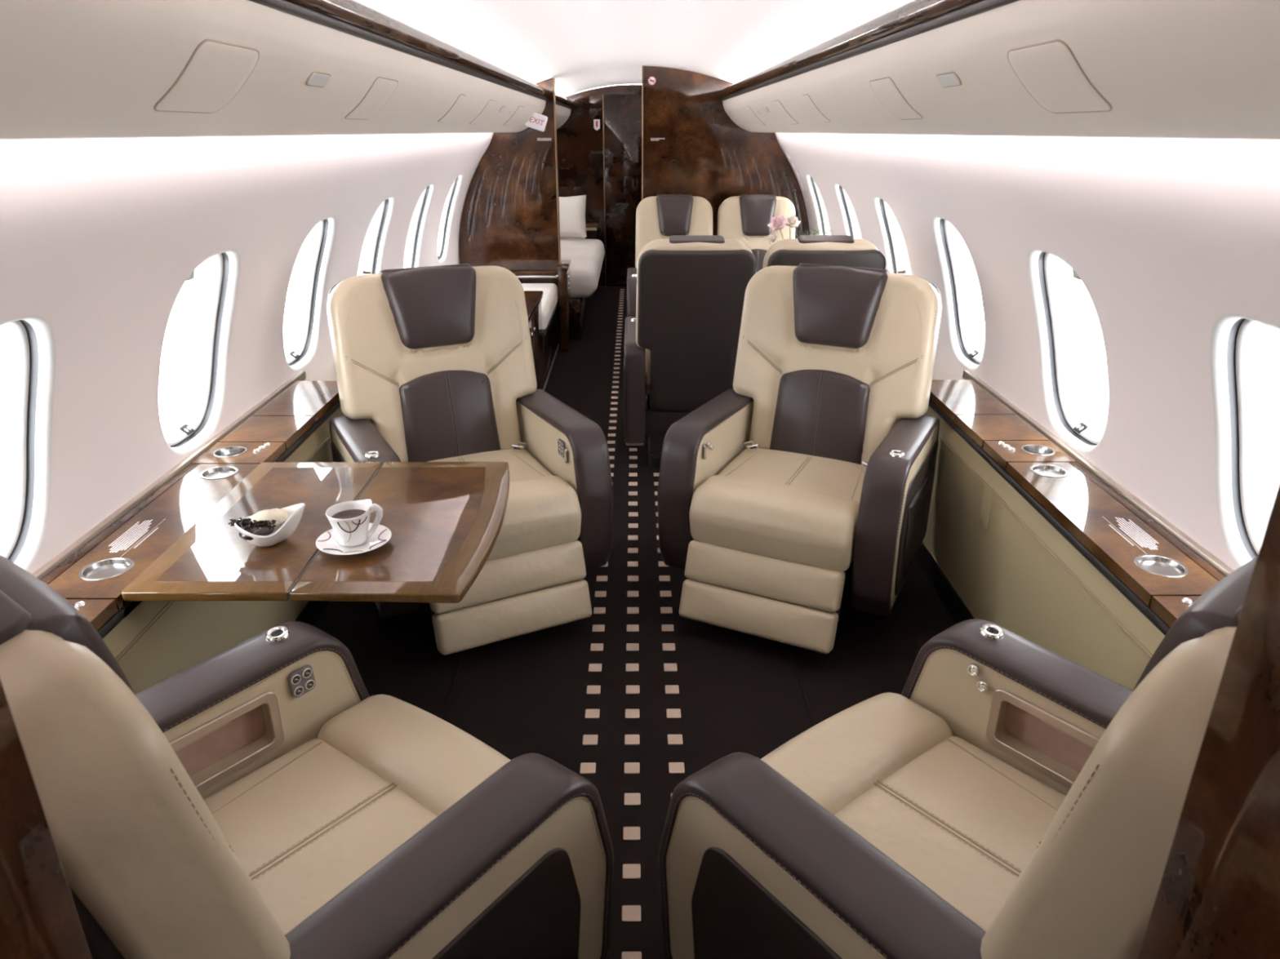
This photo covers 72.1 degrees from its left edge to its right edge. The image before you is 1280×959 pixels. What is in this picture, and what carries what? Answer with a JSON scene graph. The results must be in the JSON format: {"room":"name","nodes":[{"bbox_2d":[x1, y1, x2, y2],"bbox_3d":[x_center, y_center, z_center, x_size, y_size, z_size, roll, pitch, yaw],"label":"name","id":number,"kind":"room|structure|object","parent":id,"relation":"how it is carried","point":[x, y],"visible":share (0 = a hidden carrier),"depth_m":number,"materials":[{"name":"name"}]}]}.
{"room":"aircraft cabin","nodes":[
{"label":"aircraft cabin","id":0,"kind":"room"},
{"bbox_2d":[0,132,493,573],"bbox_3d":[-1.021,-0.722,3.507,0.450,1.847,10.450,0,22,0],"label":"wall","id":1,"kind":"structure","parent":0,"point":[100,238],"depth_m":2.00,"materials":[{"name":"white plastic"}]},
{"bbox_2d":[0,315,56,571],"bbox_3d":[-1.209,-0.021,1.584,0.266,0.539,0.416,0,22,0],"label":"window","id":2,"kind":"structure","parent":1,"relation":"in","point":[28,348],"depth_m":1.75,"materials":[{"name":"white"}]},
{"bbox_2d":[158,249,240,454],"bbox_3d":[-1.214,-0.344,2.370,0.266,0.539,0.416,0,22,0],"label":"window","id":3,"kind":"structure","parent":1,"relation":"in","point":[195,413],"depth_m":2.52,"materials":[{"name":"white plastic"}]},
{"bbox_2d":[179,424,194,435],"bbox_3d":[-1.279,-0.141,2.485,0.025,0.022,0.037,0,22,0],"label":"latch","id":4,"kind":"object","parent":3,"relation":"attached to","point":[184,429],"depth_m":2.48,"materials":[{"name":"black plastic"}]},
{"bbox_2d":[185,270,194,281],"bbox_3d":[-1.214,-0.544,2.288,0.041,0.089,0.286,0,22,0],"label":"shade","id":5,"kind":"object","parent":3,"relation":"attached to","point":[191,277],"depth_m":2.42,"materials":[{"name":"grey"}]},
{"bbox_2d":[283,216,336,371],"bbox_3d":[-1.219,-0.666,3.156,0.266,0.539,0.416,0,22,0],"label":"window","id":6,"kind":"structure","parent":1,"relation":"in","point":[301,332],"depth_m":3.31,"materials":[{"name":"white glass"}]},
{"bbox_2d":[289,351,299,359],"bbox_3d":[-1.284,-0.464,3.272,0.025,0.022,0.037,0,22,0],"label":"latch","id":7,"kind":"object","parent":6,"relation":"attached to","point":[293,354],"depth_m":3.27,"materials":[{"name":"black plastic"}]},
{"bbox_2d":[356,196,395,275],"bbox_3d":[-1.224,-0.989,3.942,0.266,0.539,0.416,0,22,0],"label":"window","id":8,"kind":"structure","parent":1,"relation":"in","point":[371,256],"depth_m":4.08,"materials":[{"name":"white glass"}]},
{"bbox_2d":[403,183,435,268],"bbox_3d":[-1.229,-1.312,4.729,0.266,0.539,0.416,0,22,0],"label":"window","id":9,"kind":"structure","parent":1,"relation":"in","point":[412,252],"depth_m":4.90,"materials":[{"name":"white glass"}]},
{"bbox_2d":[437,173,463,263],"bbox_3d":[-1.234,-1.635,5.515,0.266,0.539,0.416,0,22,0],"label":"window","id":10,"kind":"structure","parent":1,"relation":"in","point":[444,231],"depth_m":5.69,"materials":[{"name":"white glass"}]},
{"bbox_2d":[556,84,641,285],"bbox_3d":[-0.051,-2.741,8.306,2.441,1.804,0.050,0,22,0],"label":"wall","id":11,"kind":"structure","parent":0,"point":[580,146],"depth_m":8.16,"materials":[{"name":"brown wood"}]},
{"bbox_2d":[593,119,599,130],"bbox_3d":[-0.395,-3.249,8.064,0.056,0.095,0.004,0,22,0],"label":"door sign","id":12,"kind":"object","parent":11,"relation":"attached to","point":[596,122],"visible":1,"depth_m":8.06,"materials":[{"name":"white"}]},
{"bbox_2d":[602,94,641,286],"bbox_3d":[-0.026,-2.685,8.280,0.629,1.720,0.038,0,22,0],"label":"door","id":13,"kind":"structure","parent":11,"relation":"in","point":[621,113],"depth_m":8.23,"materials":[{"name":"brown wood"}]},
{"bbox_2d":[357,0,911,97],"bbox_3d":[-0.021,-1.578,3.135,1.560,0.284,10.400,0,22,0],"label":"ceiling","id":14,"kind":"structure","parent":0,"point":[584,45],"depth_m":3.30,"materials":[{"name":"white plastic"}]},
{"bbox_2d":[0,0,573,139],"bbox_3d":[-0.695,-1.398,3.205,0.237,0.382,10.400,0,22,0],"label":"panel","id":15,"kind":"object","parent":14,"relation":"attached to","point":[69,68],"visible":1,"depth_m":1.39,"materials":[{"name":"white plastic"}]},
{"bbox_2d":[306,72,330,86],"bbox_3d":[-0.625,-0.779,1.714,0.018,0.022,0.112,0,22,0],"label":"reading lamp","id":16,"kind":"object","parent":15,"relation":"on","point":[313,79],"depth_m":1.71,"materials":[{"name":"grey plastic"}]},
{"bbox_2d":[524,112,547,131],"bbox_3d":[-0.638,-2.206,5.415,0.141,0.122,0.065,-5,23,-12],"label":"exit sign","id":17,"kind":"object","parent":15,"relation":"attached to","point":[538,122],"visible":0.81,"depth_m":5.39,"materials":[{"name":"white plastic"}]},
{"bbox_2d":[720,0,1279,139],"bbox_3d":[0.654,-1.401,3.212,0.237,0.382,10.400,0,22,0],"label":"panel","id":18,"kind":"object","parent":14,"relation":"attached to","point":[1143,68],"visible":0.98,"depth_m":1.37,"materials":[{"name":"white plastic"}]},
{"bbox_2d":[762,106,769,112],"bbox_3d":[0.589,-1.727,4.105,0.021,0.026,0.118,0,22,0],"label":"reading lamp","id":19,"kind":"object","parent":18,"relation":"attached to","point":[765,108],"depth_m":4.09,"materials":[{"name":"beige plastic"}]},
{"bbox_2d":[936,71,961,87],"bbox_3d":[0.604,-0.782,1.721,0.021,0.026,0.118,0,22,0],"label":"reading lamp","id":20,"kind":"object","parent":18,"relation":"attached to","point":[944,78],"depth_m":1.71,"materials":[{"name":"beige plastic"}]},
{"bbox_2d":[458,66,809,346],"bbox_3d":[-0.037,-1.824,6.034,2.441,1.833,0.058,0,22,0],"label":"wall","id":21,"kind":"structure","parent":0,"point":[691,144],"depth_m":5.91,"materials":[{"name":"brown wood"}]},
{"bbox_2d":[647,75,656,85],"bbox_3d":[0.077,-2.581,5.694,0.055,0.055,0.003,0,22,0],"label":"no smoking sign","id":22,"kind":"object","parent":21,"relation":"attached to","point":[651,80],"visible":1,"depth_m":5.69,"materials":[{"name":"red"}]},
{"bbox_2d":[314,285,955,958],"bbox_3d":[-0.021,0.084,3.845,2.240,0.044,10.450,0,22,0],"label":"floor","id":23,"kind":"structure","parent":0,"point":[634,697],"depth_m":2.61,"materials":[{"name":"carpet"}]},
{"bbox_2d":[31,370,345,693],"bbox_3d":[-1.137,0.239,2.545,0.223,0.665,3.500,0,22,0],"label":"ledge","id":24,"kind":"object","parent":23,"relation":"on","point":[156,642],"visible":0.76,"depth_m":2.10,"materials":[{"name":"brown wood"}]},
{"bbox_2d":[108,519,164,557],"bbox_3d":[-1.131,0.129,1.963,0.063,0.001,0.197,0,22,0],"label":"air vent","id":25,"kind":"object","parent":24,"relation":"on","point":[138,533],"depth_m":1.96,"materials":[{"name":"white"}]},
{"bbox_2d":[120,462,510,617],"bbox_3d":[-0.685,0.116,2.055,0.731,0.060,0.722,0,22,0],"label":"folding table","id":26,"kind":"object","parent":24,"relation":"on","point":[445,520],"visible":0.91,"depth_m":1.93,"materials":[{"name":"brown wood"}]},
{"bbox_2d":[234,502,305,546],"bbox_3d":[-0.798,0.101,1.911,0.147,0.077,0.092,-12,25,-26],"label":"bowl","id":27,"kind":"object","parent":26,"relation":"on","point":[282,531],"visible":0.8,"depth_m":1.90,"materials":[{"name":"white ceramic"}]},
{"bbox_2d":[228,508,288,540],"bbox_3d":[-0.817,0.097,1.899,0.121,0.051,0.071,-16,27,-35],"label":"dessert","id":28,"kind":"object","parent":27,"relation":"in","point":[263,523],"visible":1,"depth_m":1.89,"materials":[{"name":"black food"}]},
{"bbox_2d":[315,523,391,555],"bbox_3d":[-0.618,0.134,1.905,0.157,0.020,0.157,0,22,0],"label":"saucer","id":29,"kind":"object","parent":26,"relation":"on","point":[327,542],"visible":0.69,"depth_m":1.89,"materials":[{"name":"white ceramic"}]},
{"bbox_2d":[325,499,382,546],"bbox_3d":[-0.619,0.092,1.895,0.105,0.089,0.096,-18,28,-37],"label":"coffee cup","id":30,"kind":"object","parent":29,"relation":"on","point":[349,521],"visible":1,"depth_m":1.88,"materials":[{"name":"white ceramic"}]},
{"bbox_2d":[0,554,613,958],"bbox_3d":[-0.527,0.505,1.358,0.756,1.073,0.855,16,27,34],"label":"chair","id":31,"kind":"object","parent":23,"relation":"on","point":[255,800],"visible":0.97,"depth_m":1.21,"materials":[{"name":"beige leather"}]},
{"bbox_2d":[203,738,437,935],"bbox_3d":[-0.508,0.624,1.425,0.500,0.143,0.325,16,27,34],"label":"seat cushion","id":32,"kind":"object","parent":31,"relation":"on","point":[304,819],"depth_m":1.44,"materials":[{"name":"beige leather"}]},
{"bbox_2d":[326,263,613,655],"bbox_3d":[-0.559,-0.096,2.824,0.756,1.073,0.855,-11,25,-25],"label":"chair","id":33,"kind":"object","parent":23,"relation":"on","point":[433,363],"visible":0.79,"depth_m":2.82,"materials":[{"name":"beige leather"}]},
{"bbox_2d":[427,448,552,481],"bbox_3d":[-0.543,0.036,2.856,0.500,0.143,0.325,-11,25,-25],"label":"seat cushion","id":34,"kind":"object","parent":33,"relation":"on","point":[531,464],"depth_m":2.93,"materials":[{"name":"beige leather"}]},
{"bbox_2d":[524,290,544,389],"bbox_3d":[-0.889,-0.627,4.715,0.657,0.560,1.130,0,22,0],"label":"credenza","id":35,"kind":"object","parent":23,"relation":"on","point":[533,298],"visible":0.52,"depth_m":4.93,"materials":[{"name":"brown wood"}]},
{"bbox_2d":[511,271,559,391],"bbox_3d":[-0.890,-0.806,5.257,0.661,0.531,2.149,0,22,0],"label":"seat","id":36,"kind":"object","parent":23,"relation":"on","point":[549,300],"visible":0.25,"depth_m":5.88,"materials":[{"name":"grey leather"}]},
{"bbox_2d":[521,283,559,330],"bbox_3d":[-0.883,-1.136,5.695,0.640,0.127,1.030,0,22,0],"label":"bench cushion","id":37,"kind":"object","parent":36,"relation":"on","point":[549,300],"depth_m":5.76,"materials":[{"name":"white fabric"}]},
{"bbox_2d":[557,260,572,349],"bbox_3d":[-0.526,-1.238,6.223,0.069,0.565,0.360,0,22,0],"label":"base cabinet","id":38,"kind":"object","parent":23,"relation":"on","point":[563,268],"visible":1,"depth_m":6.09,"materials":[{"name":"brown wood"}]},
{"bbox_2d":[560,236,604,337],"bbox_3d":[-0.749,-1.831,7.254,0.864,0.880,1.980,0,22,0],"label":"sofa","id":39,"kind":"object","parent":23,"relation":"on","point":[586,256],"visible":0.27,"depth_m":6.57,"materials":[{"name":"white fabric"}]},
{"bbox_2d":[559,195,586,237],"bbox_3d":[-0.647,-2.308,7.729,0.374,0.363,0.174,3,23,7],"label":"throw pillow","id":40,"kind":"object","parent":39,"relation":"on","point":[571,209],"visible":0.66,"depth_m":7.67,"materials":[{"name":"white fabric"}]},
{"bbox_2d":[560,258,599,297],"bbox_3d":[-0.701,-1.535,6.641,0.777,0.236,0.600,0,22,0],"label":"seat cushion","id":41,"kind":"object","parent":39,"relation":"on","point":[584,273],"depth_m":6.39,"materials":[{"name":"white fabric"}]},
{"bbox_2d":[560,248,602,272],"bbox_3d":[-0.705,-1.768,7.210,0.777,0.236,0.600,0,22,0],"label":"seat cushion","id":42,"kind":"object","parent":39,"relation":"on","point":[593,254],"depth_m":7.05,"materials":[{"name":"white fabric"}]},
{"bbox_2d":[560,238,604,261],"bbox_3d":[-0.708,-2.002,7.779,0.777,0.236,0.600,0,22,0],"label":"seat cushion","id":43,"kind":"object","parent":39,"relation":"on","point":[597,244],"depth_m":7.61,"materials":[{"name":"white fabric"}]},
{"bbox_2d":[585,222,599,239],"bbox_3d":[-0.770,-2.127,8.354,0.760,0.592,0.260,0,22,0],"label":"end table","id":44,"kind":"object","parent":23,"relation":"on","point":[591,227],"visible":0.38,"depth_m":8.16,"materials":[{"name":"brown wood"}]},
{"bbox_2d":[626,194,712,316],"bbox_3d":[0.222,-1.203,5.521,0.607,1.073,0.855,0,22,0],"label":"chair","id":45,"kind":"object","parent":23,"relation":"on","point":[660,216],"visible":0.22,"depth_m":5.59,"materials":[{"name":"beige leather"}]},
{"bbox_2d":[623,235,756,468],"bbox_3d":[0.231,-0.624,4.109,0.607,1.073,0.855,0,22,0],"label":"chair","id":46,"kind":"object","parent":23,"relation":"on","point":[682,340],"visible":0.85,"depth_m":3.72,"materials":[{"name":"black leather"}]},
{"bbox_2d":[644,356,649,395],"bbox_3d":[0.231,-0.509,4.184,0.410,0.143,0.325,0,22,0],"label":"seat cushion","id":47,"kind":"object","parent":46,"relation":"on","point":[647,388],"depth_m":4.06,"materials":[{"name":"beige leather"}]},
{"bbox_2d":[716,194,795,272],"bbox_3d":[0.776,-1.204,5.524,0.555,1.073,0.855,0,22,0],"label":"chair","id":48,"kind":"object","parent":23,"relation":"on","point":[744,218],"visible":0.2,"depth_m":5.60,"materials":[{"name":"beige leather"}]},
{"bbox_2d":[657,263,942,653],"bbox_3d":[0.528,-0.099,2.830,0.757,1.073,0.855,11,25,25],"label":"chair","id":49,"kind":"object","parent":23,"relation":"on","point":[800,492],"visible":1,"depth_m":2.78,"materials":[{"name":"beige leather"}]},
{"bbox_2d":[718,448,866,503],"bbox_3d":[0.512,0.034,2.862,0.500,0.143,0.325,11,25,25],"label":"seat cushion","id":50,"kind":"object","parent":49,"relation":"on","point":[833,474],"depth_m":2.86,"materials":[{"name":"beige leather"}]},
{"bbox_2d":[762,235,885,269],"bbox_3d":[0.785,-0.625,4.112,0.555,1.073,0.855,0,22,0],"label":"chair","id":51,"kind":"object","parent":23,"relation":"on","point":[846,251],"visible":0.1,"depth_m":3.56,"materials":[{"name":"beige leather"}]},
{"bbox_2d":[657,555,1257,958],"bbox_3d":[0.514,0.503,1.364,0.756,1.073,0.855,-17,28,-35],"label":"chair","id":52,"kind":"object","parent":23,"relation":"on","point":[1015,799],"visible":0.88,"depth_m":1.26,"materials":[{"name":"beige leather"}]},
{"bbox_2d":[834,736,1066,931],"bbox_3d":[0.495,0.622,1.431,0.500,0.143,0.325,-17,28,-35],"label":"seat cushion","id":53,"kind":"object","parent":52,"relation":"on","point":[964,816],"depth_m":1.45,"materials":[{"name":"beige leather"}]},
{"bbox_2d":[914,369,1234,690],"bbox_3d":[1.111,0.323,2.340,0.223,0.665,3.030,0,22,0],"label":"ledge","id":54,"kind":"object","parent":23,"relation":"on","point":[1026,536],"visible":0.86,"depth_m":2.26,"materials":[{"name":"brown wood"}]},
{"bbox_2d":[1102,516,1159,554],"bbox_3d":[1.110,0.124,1.975,0.063,0.001,0.197,0,22,0],"label":"print","id":55,"kind":"object","parent":54,"relation":"on","point":[1129,531],"depth_m":1.98,"materials":[{"name":"white"}]},
{"bbox_3d":[0.632,-0.744,4.887,0.800,0.705,0.540,0,22,0],"label":"conference table","id":56,"kind":"object","parent":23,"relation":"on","visible":0},
{"bbox_3d":[0.792,-1.102,4.633,0.068,0.150,0.068,0,22,0],"label":"flower vase","id":57,"kind":"object","parent":56,"relation":"on","visible":0},
{"bbox_2d":[767,213,831,245],"bbox_3d":[0.826,-1.218,4.594,0.341,0.326,0.153,0,22,0],"label":"flower bouquet","id":58,"kind":"object","parent":57,"relation":"in","point":[777,223],"visible":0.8,"depth_m":4.54,"materials":[{"name":"pink plant"}]},
{"bbox_2d":[0,482,1279,958],"bbox_3d":[-0.003,0.383,0.621,2.441,1.861,0.148,0,22,0],"label":"wall","id":59,"kind":"structure","parent":0,"point":[1218,895],"depth_m":0.60,"materials":[{"name":"brown wood"}]},
{"bbox_2d":[774,132,1279,570],"bbox_3d":[0.979,-0.727,3.518,0.450,1.847,10.450,0,22,0],"label":"wall","id":60,"kind":"structure","parent":0,"point":[1166,238],"depth_m":1.99,"materials":[{"name":"white plastic"}]},
{"bbox_2d":[805,173,831,235],"bbox_3d":[1.167,-1.640,5.528,0.266,0.539,0.416,0,22,0],"label":"window","id":61,"kind":"structure","parent":60,"relation":"in","point":[821,215],"depth_m":5.68,"materials":[{"name":"white glass"}]},
{"bbox_2d":[833,183,862,239],"bbox_3d":[1.172,-1.317,4.742,0.266,0.539,0.416,0,22,0],"label":"window","id":62,"kind":"structure","parent":60,"relation":"in","point":[851,227],"depth_m":4.88,"materials":[{"name":"white glass"}]},
{"bbox_2d":[872,196,911,275],"bbox_3d":[1.177,-0.995,3.956,0.266,0.539,0.416,0,22,0],"label":"window","id":63,"kind":"structure","parent":60,"relation":"in","point":[895,251],"depth_m":4.10,"materials":[{"name":"white glass"}]},
{"bbox_2d":[931,216,985,370],"bbox_3d":[1.182,-0.672,3.169,0.266,0.539,0.416,0,22,0],"label":"window","id":64,"kind":"structure","parent":60,"relation":"in","point":[966,332],"depth_m":3.33,"materials":[{"name":"white glass"}]},
{"bbox_2d":[968,350,978,357],"bbox_3d":[1.246,-0.469,3.285,0.025,0.022,0.037,0,22,0],"label":"latch","id":65,"kind":"object","parent":64,"relation":"attached to","point":[972,353],"depth_m":3.28,"materials":[{"name":"black plastic"}]},
{"bbox_2d":[1026,248,1109,453],"bbox_3d":[1.187,-0.349,2.383,0.266,0.539,0.416,0,22,0],"label":"window","id":66,"kind":"structure","parent":60,"relation":"in","point":[1072,411],"depth_m":2.53,"materials":[{"name":"white glass"}]},
{"bbox_2d":[1072,269,1081,280],"bbox_3d":[1.187,-0.549,2.301,0.041,0.089,0.286,0,22,0],"label":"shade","id":67,"kind":"object","parent":66,"relation":"attached to","point":[1075,277],"depth_m":2.43,"materials":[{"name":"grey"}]},
{"bbox_2d":[1073,422,1088,433],"bbox_3d":[1.251,-0.146,2.499,0.025,0.022,0.037,0,22,0],"label":"latch","id":68,"kind":"object","parent":66,"relation":"attached to","point":[1078,428],"depth_m":2.50,"materials":[{"name":"black plastic"}]},
{"bbox_2d":[1209,314,1279,568],"bbox_3d":[1.192,-0.026,1.597,0.266,0.539,0.416,0,22,0],"label":"window","id":69,"kind":"structure","parent":60,"relation":"in","point":[1245,351],"depth_m":1.76,"materials":[{"name":"white"}]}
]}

